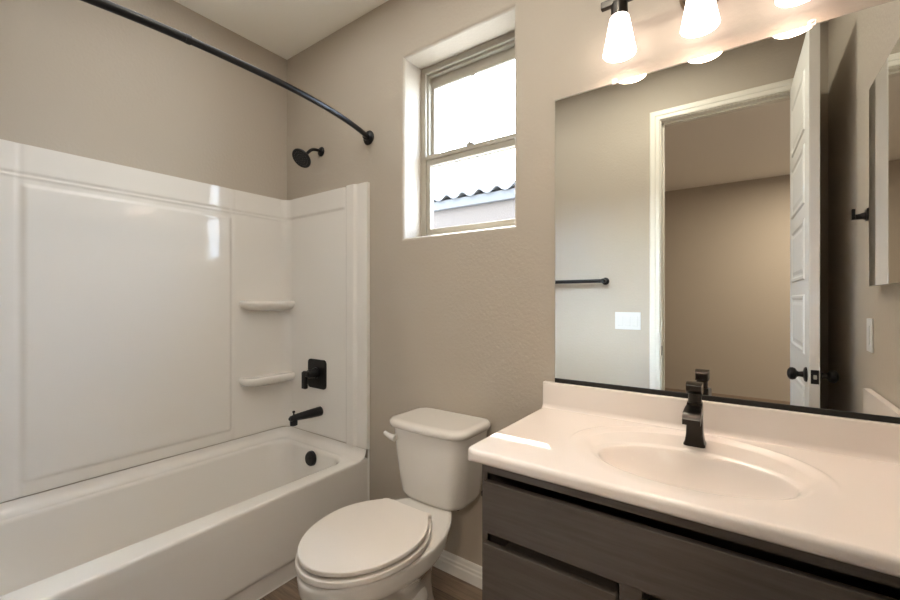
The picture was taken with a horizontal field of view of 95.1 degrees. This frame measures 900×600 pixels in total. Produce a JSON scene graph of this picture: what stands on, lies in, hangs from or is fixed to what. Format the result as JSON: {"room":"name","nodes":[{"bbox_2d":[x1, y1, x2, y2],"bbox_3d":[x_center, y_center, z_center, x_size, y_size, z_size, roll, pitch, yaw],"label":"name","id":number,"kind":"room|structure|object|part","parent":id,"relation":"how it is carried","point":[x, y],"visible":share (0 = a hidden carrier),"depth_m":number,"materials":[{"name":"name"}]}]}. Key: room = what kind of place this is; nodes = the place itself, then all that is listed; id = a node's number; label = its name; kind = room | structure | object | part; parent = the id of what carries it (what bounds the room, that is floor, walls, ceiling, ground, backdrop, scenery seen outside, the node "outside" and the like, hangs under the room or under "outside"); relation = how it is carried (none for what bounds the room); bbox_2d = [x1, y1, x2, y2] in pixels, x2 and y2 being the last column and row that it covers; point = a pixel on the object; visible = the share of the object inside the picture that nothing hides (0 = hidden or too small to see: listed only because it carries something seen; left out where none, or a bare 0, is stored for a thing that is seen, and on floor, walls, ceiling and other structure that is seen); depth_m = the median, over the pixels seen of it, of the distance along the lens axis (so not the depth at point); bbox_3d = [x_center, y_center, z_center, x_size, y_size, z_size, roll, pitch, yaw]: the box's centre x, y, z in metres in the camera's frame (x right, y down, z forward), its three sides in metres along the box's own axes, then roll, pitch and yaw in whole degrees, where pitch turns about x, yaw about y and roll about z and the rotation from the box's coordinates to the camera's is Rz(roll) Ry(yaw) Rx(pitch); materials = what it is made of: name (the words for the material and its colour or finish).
{"room":"bathroom","nodes":[
{"label":"bathroom","id":0,"kind":"room"},
{"bbox_2d":[0,0,286,503],"bbox_3d":[-1.460,-0.141,1.996,0.120,2.672,1.802,0,0,36],"label":"wall","id":1,"kind":"structure","parent":0,"point":[79,78],"depth_m":1.93,"materials":[{"name":"beige paint"}]},
{"bbox_2d":[173,0,387,59],"bbox_3d":[-0.429,-1.517,-0.776,4.991,0.080,5.100,0,0,36],"label":"ceiling","id":2,"kind":"structure","parent":0,"point":[285,28],"depth_m":2.14,"materials":[{"name":"white paint"}]},
{"bbox_2d":[259,566,481,599],"bbox_3d":[-0.458,1.220,-0.816,4.991,0.050,5.000,0,0,36],"label":"floor","id":3,"kind":"structure","parent":0,"point":[445,586],"depth_m":1.69,"materials":[{"name":"brown wood"}]},
{"bbox_2d":[0,427,369,599],"bbox_3d":[-1.127,0.977,1.710,0.747,0.438,1.478,0,0,36],"label":"bathtub","id":4,"kind":"object","parent":3,"relation":"on","point":[229,520],"visible":0.87,"depth_m":1.68,"materials":[{"name":"white plastic"}]},
{"bbox_2d":[0,139,369,502],"bbox_3d":[-1.138,0.079,1.716,0.730,1.358,1.480,0,0,36],"label":"tub surround","id":5,"kind":"object","parent":4,"relation":"on","point":[146,316],"visible":0.98,"depth_m":1.94,"materials":[{"name":"white plastic"}]},
{"bbox_2d":[239,372,294,386],"bbox_3d":[-1.042,0.462,2.358,0.105,0.059,0.294,0,0,36],"label":"shelf","id":6,"kind":"object","parent":5,"relation":"attached to","point":[257,379],"depth_m":2.34,"materials":[{"name":"white plastic"}]},
{"bbox_2d":[239,301,294,310],"bbox_3d":[-1.042,0.034,2.358,0.105,0.059,0.294,0,0,36],"label":"shelf","id":7,"kind":"object","parent":5,"relation":"attached to","point":[243,305],"depth_m":2.31,"materials":[{"name":"white plastic"}]},
{"bbox_2d":[288,406,322,425],"bbox_3d":[-0.784,0.625,2.233,0.052,0.079,0.192,0,0,36],"label":"tub spout","id":8,"kind":"object","parent":5,"relation":"attached to","point":[317,411],"visible":1,"depth_m":2.21,"materials":[{"name":"black metal"}]},
{"bbox_2d":[301,358,326,389],"bbox_3d":[-0.770,0.417,2.296,0.160,0.164,0.077,0,0,36],"label":"shower valve","id":9,"kind":"object","parent":5,"relation":"attached to","point":[315,376],"visible":1,"depth_m":2.29,"materials":[{"name":"black metal"}]},
{"bbox_3d":[-0.798,0.445,2.283,0.064,0.100,0.023,0,0,36],"label":"lever handle","id":10,"kind":"part","parent":9,"relation":"part of","materials":[{"name":"black metal"}]},
{"bbox_3d":[-0.700,0.079,2.288,0.685,1.358,0.039,0,0,36],"label":"panel","id":11,"kind":"part","parent":5,"relation":"part of","materials":[{"name":"white plastic"}]},
{"bbox_2d":[295,407,490,599],"bbox_3d":[-0.192,0.841,1.465,0.401,0.717,0.768,0,0,36],"label":"toilet","id":12,"kind":"object","parent":3,"relation":"on","point":[386,548],"visible":0.98,"depth_m":1.39,"materials":[{"name":"white glazed porcelain"},{"name":"white plastic"}]},
{"bbox_3d":[-0.278,0.754,1.327,0.368,0.017,0.425,0,0,36],"label":"seat lid","id":13,"kind":"part","parent":12,"relation":"part of","materials":[{"name":"white plastic"}]},
{"bbox_3d":[-0.241,0.555,1.677,0.073,0.033,0.038,0,0,36],"label":"flush lever","id":14,"kind":"part","parent":12,"relation":"part of","materials":[{"name":"white"}]},
{"bbox_3d":[-0.048,0.498,1.673,0.384,0.033,0.263,0,0,36],"label":"tank lid","id":15,"kind":"part","parent":12,"relation":"part of","materials":[{"name":"white ceramic"}]},
{"bbox_3d":[-0.045,0.661,1.677,0.362,0.290,0.234,0,0,36],"label":"tank","id":16,"kind":"part","parent":12,"relation":"part of","materials":[{"name":"white ceramic"}]},
{"bbox_2d":[482,464,899,599],"bbox_3d":[0.609,0.813,1.035,0.924,0.764,0.544,0,0,36],"label":"vanity cabinet","id":17,"kind":"object","parent":3,"relation":"on","point":[542,540],"visible":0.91,"depth_m":0.91,"materials":[{"name":"brown wood"}]},
{"bbox_3d":[0.226,0.734,0.987,0.332,0.198,0.019,0,0,36],"label":"drawer","id":18,"kind":"part","parent":17,"relation":"part of","materials":[{"name":"brown wood"}]},
{"bbox_2d":[468,381,899,577],"bbox_3d":[0.589,0.425,1.046,0.970,0.242,0.551,0,0,36],"label":"countertop","id":19,"kind":"structure","parent":17,"relation":"on","point":[827,486],"depth_m":1.03,"materials":[{"name":"beige stone"}]},
{"bbox_2d":[682,381,705,447],"bbox_3d":[0.670,0.318,1.131,0.053,0.175,0.127,0,0,36],"label":"faucet","id":20,"kind":"object","parent":19,"relation":"on","point":[692,415],"visible":1,"depth_m":1.13,"materials":[{"name":"black metal"}]},
{"bbox_3d":[0.662,0.314,1.120,0.043,0.040,0.099,0,0,36],"label":"spout","id":21,"kind":"part","parent":20,"relation":"part of","materials":[{"name":"brown metal"}]},
{"bbox_3d":[0.686,0.247,1.153,0.039,0.033,0.072,0,0,36],"label":"lever handle","id":22,"kind":"part","parent":20,"relation":"part of","materials":[{"name":"brown metal"}]},
{"bbox_2d":[287,0,892,565],"bbox_3d":[0.131,-0.141,1.839,2.887,2.672,0.200,0,0,36],"label":"wall","id":23,"kind":"structure","parent":0,"point":[461,322],"depth_m":1.79,"materials":[{"name":"beige paint"}]},
{"bbox_2d":[80,0,373,144],"bbox_3d":[-0.805,-0.830,1.476,0.177,0.074,1.492,0,0,36],"label":"shower rod","id":24,"kind":"object","parent":23,"relation":"attached to","point":[368,137],"visible":1,"depth_m":1.36,"materials":[{"name":"black metal"}]},
{"bbox_3d":[-0.607,-0.830,1.689,0.077,0.024,0.927,0,0,28],"label":"rod","id":25,"kind":"part","parent":24,"relation":"part of","materials":[{"name":"black metal"}]},
{"bbox_2d":[292,147,323,167],"bbox_3d":[-0.778,-0.796,2.263,0.111,0.143,0.172,0,0,36],"label":"shower","id":26,"kind":"object","parent":23,"relation":"attached to","point":[300,156],"visible":1,"depth_m":2.23,"materials":[{"name":"black metal"}]},
{"bbox_3d":[-0.763,-0.819,2.289,0.018,0.065,0.110,0,0,36],"label":"arm","id":27,"kind":"part","parent":26,"relation":"part of","materials":[{"name":"black metal"}]},
{"bbox_2d":[433,550,481,588],"bbox_3d":[-0.005,1.153,1.805,0.975,0.084,0.014,0,0,36],"label":"baseboard","id":28,"kind":"structure","parent":23,"relation":"attached to","point":[463,569],"depth_m":1.76,"materials":[{"name":"white paint"}]},
{"bbox_2d":[421,31,514,236],"bbox_3d":[0.106,-0.729,1.928,0.584,0.864,0.065,0,0,36],"label":"window","id":29,"kind":"structure","parent":23,"relation":"in","point":[499,51],"depth_m":1.99,"materials":[{"name":"beige plastic"}]},
{"bbox_3d":[0.099,-0.521,1.919,0.520,0.397,0.030,0,0,36],"label":"sash","id":30,"kind":"part","parent":29,"relation":"part of","materials":[{"name":"beige plastic"}]},
{"bbox_3d":[0.115,-0.895,1.941,0.508,0.451,0.024,0,0,36],"label":"sash","id":31,"kind":"part","parent":29,"relation":"part of","materials":[{"name":"beige plastic"}]},
{"bbox_2d":[601,0,808,62],"bbox_3d":[0.732,-0.892,1.200,0.556,0.215,0.138,0,0,36],"label":"vanity light","id":32,"kind":"object","parent":23,"relation":"attached to","point":[700,17],"visible":1,"depth_m":1.27,"materials":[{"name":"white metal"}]},
{"bbox_3d":[0.541,-0.845,1.313,0.100,0.120,0.100,0,0,36],"label":"lamp shade","id":33,"kind":"part","parent":32,"relation":"part of","materials":[{"name":"white glass"}]},
{"bbox_3d":[0.720,-0.845,1.185,0.100,0.120,0.100,0,0,36],"label":"lamp shade","id":34,"kind":"part","parent":32,"relation":"part of","materials":[{"name":"white glass"}]},
{"bbox_3d":[0.898,-0.845,1.056,0.100,0.120,0.100,0,0,36],"label":"lamp shade","id":35,"kind":"part","parent":32,"relation":"part of","materials":[{"name":"white glass"}]},
{"bbox_2d":[542,381,899,464],"bbox_3d":[0.741,0.352,1.256,0.968,0.096,0.033,0,0,36],"label":"backsplash","id":36,"kind":"structure","parent":23,"relation":"attached to","point":[843,436],"depth_m":1.17,"materials":[{"name":"beige stone"}]},
{"bbox_2d":[555,0,899,423],"bbox_3d":[0.761,-0.224,1.255,0.918,1.056,0.012,0,0,36],"label":"vanity mirror","id":37,"kind":"object","parent":23,"relation":"attached to","point":[728,221],"visible":0.98,"depth_m":1.19,"materials":[{"name":"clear mirror"}]},
{"label":"outside","id":38,"kind":"structure","parent":0,"visible":0},
{"bbox_3d":[2.139,1.520,8.117,22.000,0.050,12.320,0,0,36],"label":"floor","id":39,"kind":"structure","parent":38,"visible":0},
{"bbox_2d":[434,180,514,228],"bbox_3d":[0.797,-0.341,10.534,17.200,3.672,5.160,0,0,36],"label":"house","id":40,"kind":"structure","parent":39,"relation":"on","point":[497,203],"depth_m":7.73,"materials":[{"name":"grey paint"}]}
]}

